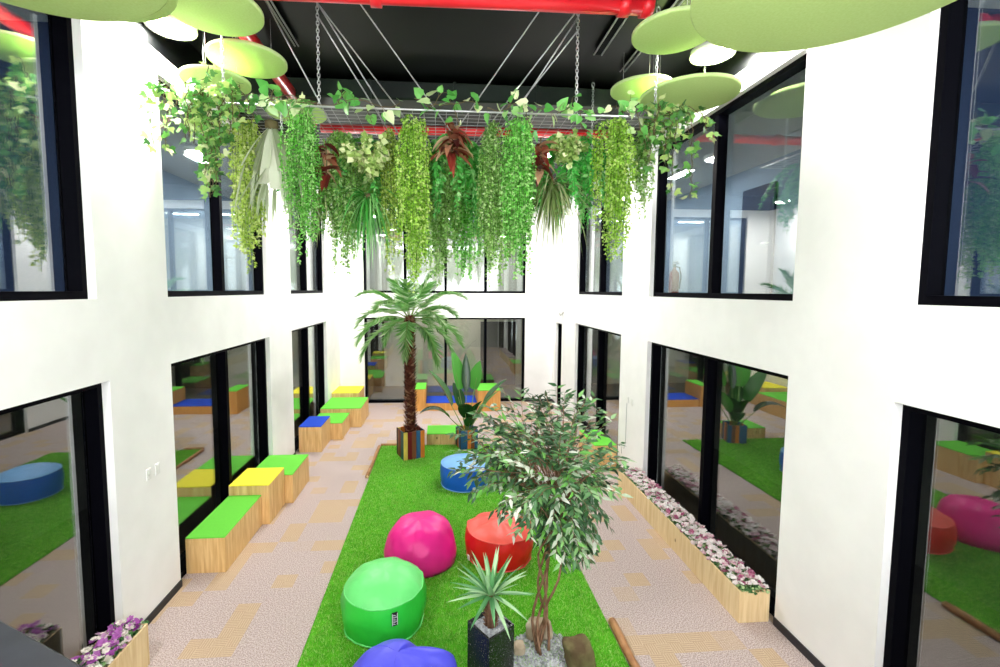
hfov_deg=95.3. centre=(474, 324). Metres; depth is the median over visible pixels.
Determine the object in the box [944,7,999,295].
wall
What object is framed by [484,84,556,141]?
pothos vine
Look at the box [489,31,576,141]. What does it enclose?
steel cable
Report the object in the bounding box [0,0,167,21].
disc
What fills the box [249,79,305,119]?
pothos vine
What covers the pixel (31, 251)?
window
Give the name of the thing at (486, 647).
planter
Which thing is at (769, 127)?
ceiling
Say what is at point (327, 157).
hanging croton
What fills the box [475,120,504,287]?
hanging plant
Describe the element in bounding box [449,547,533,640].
yucca plant
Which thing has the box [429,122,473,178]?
hanging croton
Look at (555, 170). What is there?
hanging fern
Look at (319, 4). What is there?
steel cable
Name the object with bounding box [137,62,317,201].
ivy
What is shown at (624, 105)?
pothos vine
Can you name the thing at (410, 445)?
planter
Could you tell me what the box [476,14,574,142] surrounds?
steel cable
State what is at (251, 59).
disc
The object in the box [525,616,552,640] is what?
rock
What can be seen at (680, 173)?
lamp
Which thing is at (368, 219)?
grass
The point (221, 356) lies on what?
window
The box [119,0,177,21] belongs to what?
disc
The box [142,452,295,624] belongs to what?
baseboard
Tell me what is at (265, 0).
steel cable
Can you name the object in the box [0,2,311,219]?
ceiling
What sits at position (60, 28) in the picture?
window
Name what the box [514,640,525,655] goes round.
rock
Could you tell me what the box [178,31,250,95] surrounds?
disc
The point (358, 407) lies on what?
bench
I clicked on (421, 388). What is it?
bench
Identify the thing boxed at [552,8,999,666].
wall
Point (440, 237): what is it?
hanging plant
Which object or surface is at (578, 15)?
chain
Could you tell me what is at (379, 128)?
pipe
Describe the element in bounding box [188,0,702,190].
ceiling
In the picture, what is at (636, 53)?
channel
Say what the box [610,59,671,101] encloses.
disc
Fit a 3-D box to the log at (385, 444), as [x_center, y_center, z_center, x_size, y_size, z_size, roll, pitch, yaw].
[-1.894,2.697,10.221,0.400,0.062,0.070,0,4,-4]
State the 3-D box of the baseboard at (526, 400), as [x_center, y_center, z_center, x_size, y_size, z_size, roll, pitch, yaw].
[-0.819,2.386,14.173,6.532,0.085,0.014,0,4,-4]
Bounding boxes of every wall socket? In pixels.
[146,468,151,480]
[155,462,159,474]
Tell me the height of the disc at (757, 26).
1.300 m
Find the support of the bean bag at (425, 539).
on the artificial turf
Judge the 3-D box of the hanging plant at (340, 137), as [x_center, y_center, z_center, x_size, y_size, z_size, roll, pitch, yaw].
[-1.590,-1.446,5.401,0.518,1.701,0.541,0,4,-4]
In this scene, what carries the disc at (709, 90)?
hanging from the ceiling at (444, 45)
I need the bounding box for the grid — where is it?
[236,76,646,128]
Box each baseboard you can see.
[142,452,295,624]
[524,399,550,401]
[551,399,824,666]
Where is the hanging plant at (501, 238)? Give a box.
[482,159,518,285]
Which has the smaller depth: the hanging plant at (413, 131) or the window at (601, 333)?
the hanging plant at (413, 131)
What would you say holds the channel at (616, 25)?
attached to the ceiling at (444, 45)
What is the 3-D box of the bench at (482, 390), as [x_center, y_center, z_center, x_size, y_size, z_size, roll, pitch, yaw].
[0.391,2.162,13.669,0.660,0.620,1.000,0,4,-4]
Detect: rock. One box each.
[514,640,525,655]
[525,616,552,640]
[562,633,595,666]
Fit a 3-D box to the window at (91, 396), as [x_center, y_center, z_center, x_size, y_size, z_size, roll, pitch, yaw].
[-3.412,1.961,2.689,0.145,2.650,3.250,0,4,-4]
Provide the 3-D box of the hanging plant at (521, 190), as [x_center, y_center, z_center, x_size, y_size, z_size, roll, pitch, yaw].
[0.468,-1.374,4.962,0.422,1.760,0.443,0,4,-4]
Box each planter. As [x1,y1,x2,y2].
[71,615,149,666]
[397,424,424,460]
[456,425,477,449]
[467,611,513,666]
[618,466,769,622]
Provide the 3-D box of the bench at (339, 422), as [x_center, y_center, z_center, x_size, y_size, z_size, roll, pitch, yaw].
[-3.489,2.453,11.053,0.744,0.400,0.880,0,4,-4]
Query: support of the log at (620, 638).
on the floor
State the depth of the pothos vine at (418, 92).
4.71 m
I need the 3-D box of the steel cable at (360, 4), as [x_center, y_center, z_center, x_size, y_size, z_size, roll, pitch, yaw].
[-0.639,-2.864,5.582,0.016,1.152,1.995,3,5,35]
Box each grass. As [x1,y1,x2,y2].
[277,189,358,252]
[313,186,409,266]
[509,172,604,264]
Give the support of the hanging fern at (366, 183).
hanging from the mesh panel
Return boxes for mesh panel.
[184,101,677,163]
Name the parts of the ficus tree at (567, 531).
stem, stem, stem, stem, stem, stem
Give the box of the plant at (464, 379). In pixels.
[420,351,506,430]
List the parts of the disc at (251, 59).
felt panel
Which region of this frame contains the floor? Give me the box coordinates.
[0,384,999,666]
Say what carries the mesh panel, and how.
hanging from the ceiling at (444, 45)
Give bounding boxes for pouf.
[440,453,487,492]
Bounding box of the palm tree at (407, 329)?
[352,266,469,432]
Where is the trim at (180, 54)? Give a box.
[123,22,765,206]
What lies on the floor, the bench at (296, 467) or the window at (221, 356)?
the bench at (296, 467)
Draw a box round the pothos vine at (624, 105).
[604,90,658,140]
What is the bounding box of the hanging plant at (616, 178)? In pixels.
[589,117,638,262]
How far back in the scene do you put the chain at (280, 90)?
6.30 m
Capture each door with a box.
[367,322,384,385]
[480,322,515,384]
[738,181,777,293]
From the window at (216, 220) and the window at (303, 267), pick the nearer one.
the window at (216, 220)
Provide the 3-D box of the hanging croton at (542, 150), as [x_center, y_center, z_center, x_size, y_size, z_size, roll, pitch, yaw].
[0.713,-1.787,5.021,0.408,0.553,0.364,-4,6,-44]
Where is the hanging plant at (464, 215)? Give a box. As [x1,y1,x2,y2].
[447,161,487,280]
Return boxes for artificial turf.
[297,442,628,666]
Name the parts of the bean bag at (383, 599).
panel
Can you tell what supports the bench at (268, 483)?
on the floor
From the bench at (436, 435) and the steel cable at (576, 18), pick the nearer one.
the steel cable at (576, 18)
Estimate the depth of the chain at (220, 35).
4.54 m
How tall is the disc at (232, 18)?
0.530 m
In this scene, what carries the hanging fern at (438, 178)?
hanging from the mesh panel
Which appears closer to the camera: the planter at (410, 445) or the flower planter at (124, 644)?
the flower planter at (124, 644)
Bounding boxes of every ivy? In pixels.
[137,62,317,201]
[635,94,720,199]
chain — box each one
[220,35,225,101]
[280,90,282,132]
[316,3,320,105]
[575,14,579,113]
[591,82,594,147]
[654,6,660,114]
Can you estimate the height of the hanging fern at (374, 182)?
1.577 m
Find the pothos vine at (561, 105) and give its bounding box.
[555,93,604,137]
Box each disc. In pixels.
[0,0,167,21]
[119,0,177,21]
[170,0,263,36]
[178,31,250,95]
[205,20,287,78]
[266,100,326,123]
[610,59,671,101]
[631,0,706,54]
[639,41,741,114]
[690,0,956,52]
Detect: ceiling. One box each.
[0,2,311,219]
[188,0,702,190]
[588,0,999,224]
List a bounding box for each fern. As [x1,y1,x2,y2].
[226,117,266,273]
[233,120,324,234]
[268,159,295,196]
[317,132,410,255]
[350,151,449,254]
[410,133,503,247]
[504,163,557,221]
[529,133,606,225]
[557,155,611,233]
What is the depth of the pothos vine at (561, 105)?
4.79 m
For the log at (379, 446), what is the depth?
9.11 m
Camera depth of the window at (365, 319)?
14.18 m
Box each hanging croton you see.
[310,141,343,190]
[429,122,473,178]
[532,138,559,186]
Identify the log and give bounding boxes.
[365,445,380,477]
[381,443,396,445]
[608,617,639,666]
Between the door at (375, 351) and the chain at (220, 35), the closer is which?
the chain at (220, 35)
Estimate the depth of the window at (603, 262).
10.31 m
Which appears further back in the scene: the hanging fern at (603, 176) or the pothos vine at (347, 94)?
the hanging fern at (603, 176)
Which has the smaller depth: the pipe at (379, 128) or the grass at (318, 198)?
the grass at (318, 198)
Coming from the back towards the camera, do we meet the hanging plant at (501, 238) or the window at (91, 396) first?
the hanging plant at (501, 238)
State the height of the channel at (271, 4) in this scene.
0.047 m
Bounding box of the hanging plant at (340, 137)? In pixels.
[318,130,362,274]
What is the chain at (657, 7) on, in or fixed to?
hanging from the ceiling at (444, 45)
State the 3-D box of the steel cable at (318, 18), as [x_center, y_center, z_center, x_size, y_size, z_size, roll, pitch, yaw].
[-1.291,-2.716,5.178,0.016,0.911,1.196,3,5,30]
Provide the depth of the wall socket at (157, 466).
4.90 m
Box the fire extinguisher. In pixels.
[669,261,681,292]
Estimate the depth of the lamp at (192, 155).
8.18 m
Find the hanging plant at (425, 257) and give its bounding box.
[400,178,436,276]
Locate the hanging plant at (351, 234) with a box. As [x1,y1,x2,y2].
[329,172,371,259]
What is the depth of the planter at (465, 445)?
9.97 m
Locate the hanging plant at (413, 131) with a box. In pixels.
[393,114,432,292]
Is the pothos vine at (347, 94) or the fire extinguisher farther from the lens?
the fire extinguisher
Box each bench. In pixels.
[185,495,261,573]
[229,467,284,523]
[256,454,308,502]
[299,416,330,451]
[318,413,349,439]
[320,397,368,426]
[332,386,363,396]
[414,383,426,410]
[426,395,476,410]
[427,425,461,444]
[475,383,500,410]
[579,430,616,466]
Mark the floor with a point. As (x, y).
(262, 611)
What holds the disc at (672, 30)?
hanging from the ceiling at (444, 45)
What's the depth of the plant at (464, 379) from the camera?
10.23 m
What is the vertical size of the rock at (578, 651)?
0.244 m
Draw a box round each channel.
[266,0,298,46]
[593,18,626,55]
[619,0,683,71]
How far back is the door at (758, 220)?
8.69 m
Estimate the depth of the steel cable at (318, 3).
4.93 m
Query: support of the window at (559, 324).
in the wall at (854, 344)
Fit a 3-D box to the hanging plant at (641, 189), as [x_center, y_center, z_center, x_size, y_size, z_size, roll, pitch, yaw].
[1.978,-1.772,5.452,0.353,1.029,0.411,4,6,39]
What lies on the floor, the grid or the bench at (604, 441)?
the bench at (604, 441)
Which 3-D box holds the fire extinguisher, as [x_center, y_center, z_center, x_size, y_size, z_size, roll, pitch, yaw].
[3.425,-0.757,7.784,0.173,0.640,0.186,4,6,42]
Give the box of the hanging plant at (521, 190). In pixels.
[498,116,536,279]
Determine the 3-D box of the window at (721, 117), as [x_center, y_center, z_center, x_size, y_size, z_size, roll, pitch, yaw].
[3.213,-1.565,6.025,0.145,2.425,3.150,0,4,-4]
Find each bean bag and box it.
[340,557,426,647]
[352,639,456,666]
[384,510,456,578]
[465,509,532,572]
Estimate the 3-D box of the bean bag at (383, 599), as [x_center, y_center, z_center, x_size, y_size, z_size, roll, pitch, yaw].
[-0.956,2.829,4.799,0.882,0.566,0.892,4,5,37]
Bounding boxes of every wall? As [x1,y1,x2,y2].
[0,18,340,623]
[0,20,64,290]
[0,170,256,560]
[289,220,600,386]
[338,207,554,398]
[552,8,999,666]
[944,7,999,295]
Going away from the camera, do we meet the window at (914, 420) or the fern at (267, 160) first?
the window at (914, 420)
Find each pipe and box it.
[239,34,317,126]
[268,0,655,18]
[320,123,608,138]
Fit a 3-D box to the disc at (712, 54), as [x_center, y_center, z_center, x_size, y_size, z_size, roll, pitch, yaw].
[2.741,-3.237,5.224,0.480,0.312,0.480,0,4,-4]
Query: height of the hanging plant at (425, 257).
1.672 m
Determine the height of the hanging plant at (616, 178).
1.574 m
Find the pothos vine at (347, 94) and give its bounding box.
[301,81,400,124]
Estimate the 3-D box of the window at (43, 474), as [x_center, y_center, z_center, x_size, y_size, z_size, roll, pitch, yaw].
[-6.204,-0.061,6.367,0.120,6.100,19.580,0,4,-4]
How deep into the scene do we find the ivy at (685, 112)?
4.94 m
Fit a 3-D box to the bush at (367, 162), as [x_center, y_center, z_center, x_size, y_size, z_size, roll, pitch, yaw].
[-1.224,-1.860,5.047,0.550,0.538,0.558,4,6,43]
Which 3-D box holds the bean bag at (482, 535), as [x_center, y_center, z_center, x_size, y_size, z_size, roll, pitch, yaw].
[0.327,2.787,6.013,0.900,0.478,0.904,1,4,7]
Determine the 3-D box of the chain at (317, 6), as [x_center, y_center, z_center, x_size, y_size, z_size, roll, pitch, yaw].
[-1.579,-2.793,4.598,0.062,1.152,0.028,-4,6,-43]
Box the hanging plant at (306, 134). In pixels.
[277,108,324,264]
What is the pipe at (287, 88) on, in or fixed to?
attached to the ceiling at (444, 45)
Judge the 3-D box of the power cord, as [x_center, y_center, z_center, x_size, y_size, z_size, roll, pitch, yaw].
[2.809,1.946,8.543,0.140,0.951,0.025,-3,5,-33]
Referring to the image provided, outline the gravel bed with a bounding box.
[514,632,566,666]
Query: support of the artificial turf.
on the floor
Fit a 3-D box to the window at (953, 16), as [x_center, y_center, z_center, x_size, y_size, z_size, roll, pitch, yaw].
[3.507,-1.260,2.032,0.145,2.425,2.620,0,4,-4]
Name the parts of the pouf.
panel, panel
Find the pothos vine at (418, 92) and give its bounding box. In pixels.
[414,85,482,125]
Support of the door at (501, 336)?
in the window at (376, 276)
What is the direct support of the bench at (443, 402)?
on the floor
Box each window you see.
[0,13,87,300]
[0,383,114,641]
[158,79,263,296]
[171,338,268,578]
[291,182,322,293]
[292,322,324,451]
[364,318,524,402]
[557,323,561,403]
[576,324,620,462]
[579,190,621,295]
[647,342,787,616]
[653,53,806,300]
[883,404,999,666]
[918,0,999,306]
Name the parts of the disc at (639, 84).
felt panel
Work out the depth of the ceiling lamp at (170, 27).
4.73 m
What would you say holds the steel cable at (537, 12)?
hanging from the ceiling at (444, 45)
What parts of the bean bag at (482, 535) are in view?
panel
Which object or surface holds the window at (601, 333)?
in the wall at (854, 344)
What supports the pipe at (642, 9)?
attached to the ceiling at (444, 45)
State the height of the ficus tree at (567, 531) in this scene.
2.623 m
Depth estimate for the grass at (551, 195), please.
5.87 m
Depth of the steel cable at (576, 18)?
5.03 m
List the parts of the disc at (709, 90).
felt panel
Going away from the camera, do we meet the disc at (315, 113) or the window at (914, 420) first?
the window at (914, 420)
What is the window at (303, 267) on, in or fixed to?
in the wall at (126, 337)
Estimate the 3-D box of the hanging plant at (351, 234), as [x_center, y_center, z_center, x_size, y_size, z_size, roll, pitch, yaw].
[-1.717,-1.641,6.400,0.616,1.472,0.647,0,4,-4]
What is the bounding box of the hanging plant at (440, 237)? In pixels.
[419,150,462,286]
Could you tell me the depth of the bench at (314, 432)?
9.80 m
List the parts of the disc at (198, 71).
felt panel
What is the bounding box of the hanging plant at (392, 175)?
[379,127,402,274]
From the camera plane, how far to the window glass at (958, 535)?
8.35 m
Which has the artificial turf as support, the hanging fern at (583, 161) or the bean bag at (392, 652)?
the bean bag at (392, 652)
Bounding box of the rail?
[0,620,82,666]
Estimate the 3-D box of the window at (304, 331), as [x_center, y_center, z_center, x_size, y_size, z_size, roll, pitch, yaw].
[-4.013,1.338,10.854,0.145,2.650,2.830,0,4,-4]
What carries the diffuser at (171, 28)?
attached to the ceiling lamp at (170, 27)
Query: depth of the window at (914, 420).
3.56 m
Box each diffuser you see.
[148,18,192,38]
[694,47,731,63]
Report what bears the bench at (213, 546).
on the floor
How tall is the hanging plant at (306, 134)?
1.644 m
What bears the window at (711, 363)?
in the wall at (854, 344)
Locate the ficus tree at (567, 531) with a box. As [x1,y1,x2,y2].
[445,383,636,655]
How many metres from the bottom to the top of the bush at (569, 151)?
0.504 m
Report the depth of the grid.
6.59 m
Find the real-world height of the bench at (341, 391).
0.620 m
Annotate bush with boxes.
[338,130,391,181]
[549,127,589,169]
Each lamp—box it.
[143,15,197,40]
[183,152,204,162]
[668,168,694,178]
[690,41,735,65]
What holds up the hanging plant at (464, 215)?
hanging from the mesh panel
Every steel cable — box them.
[265,0,330,122]
[318,3,398,133]
[318,18,395,141]
[319,4,404,117]
[360,4,450,130]
[459,12,538,126]
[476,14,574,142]
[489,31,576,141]
[500,18,576,136]
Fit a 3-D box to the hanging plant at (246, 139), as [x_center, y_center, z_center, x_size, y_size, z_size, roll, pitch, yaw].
[-2.504,-1.426,5.018,0.443,1.684,0.453,0,4,-4]
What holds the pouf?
on the artificial turf
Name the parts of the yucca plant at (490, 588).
stem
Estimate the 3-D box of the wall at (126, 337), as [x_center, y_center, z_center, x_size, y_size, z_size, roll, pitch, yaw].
[-3.595,0.045,5.390,0.260,6.060,17.240,0,4,-4]
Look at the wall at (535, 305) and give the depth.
14.03 m
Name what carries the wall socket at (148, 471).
attached to the wall at (126, 337)
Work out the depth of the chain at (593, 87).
6.60 m
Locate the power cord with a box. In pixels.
[621,407,626,452]
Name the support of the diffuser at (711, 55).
attached to the disc at (712, 54)
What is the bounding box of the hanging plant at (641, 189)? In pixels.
[626,134,657,219]
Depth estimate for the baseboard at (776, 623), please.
4.49 m
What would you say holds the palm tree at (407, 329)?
in the planter at (410, 445)
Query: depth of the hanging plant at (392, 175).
5.30 m

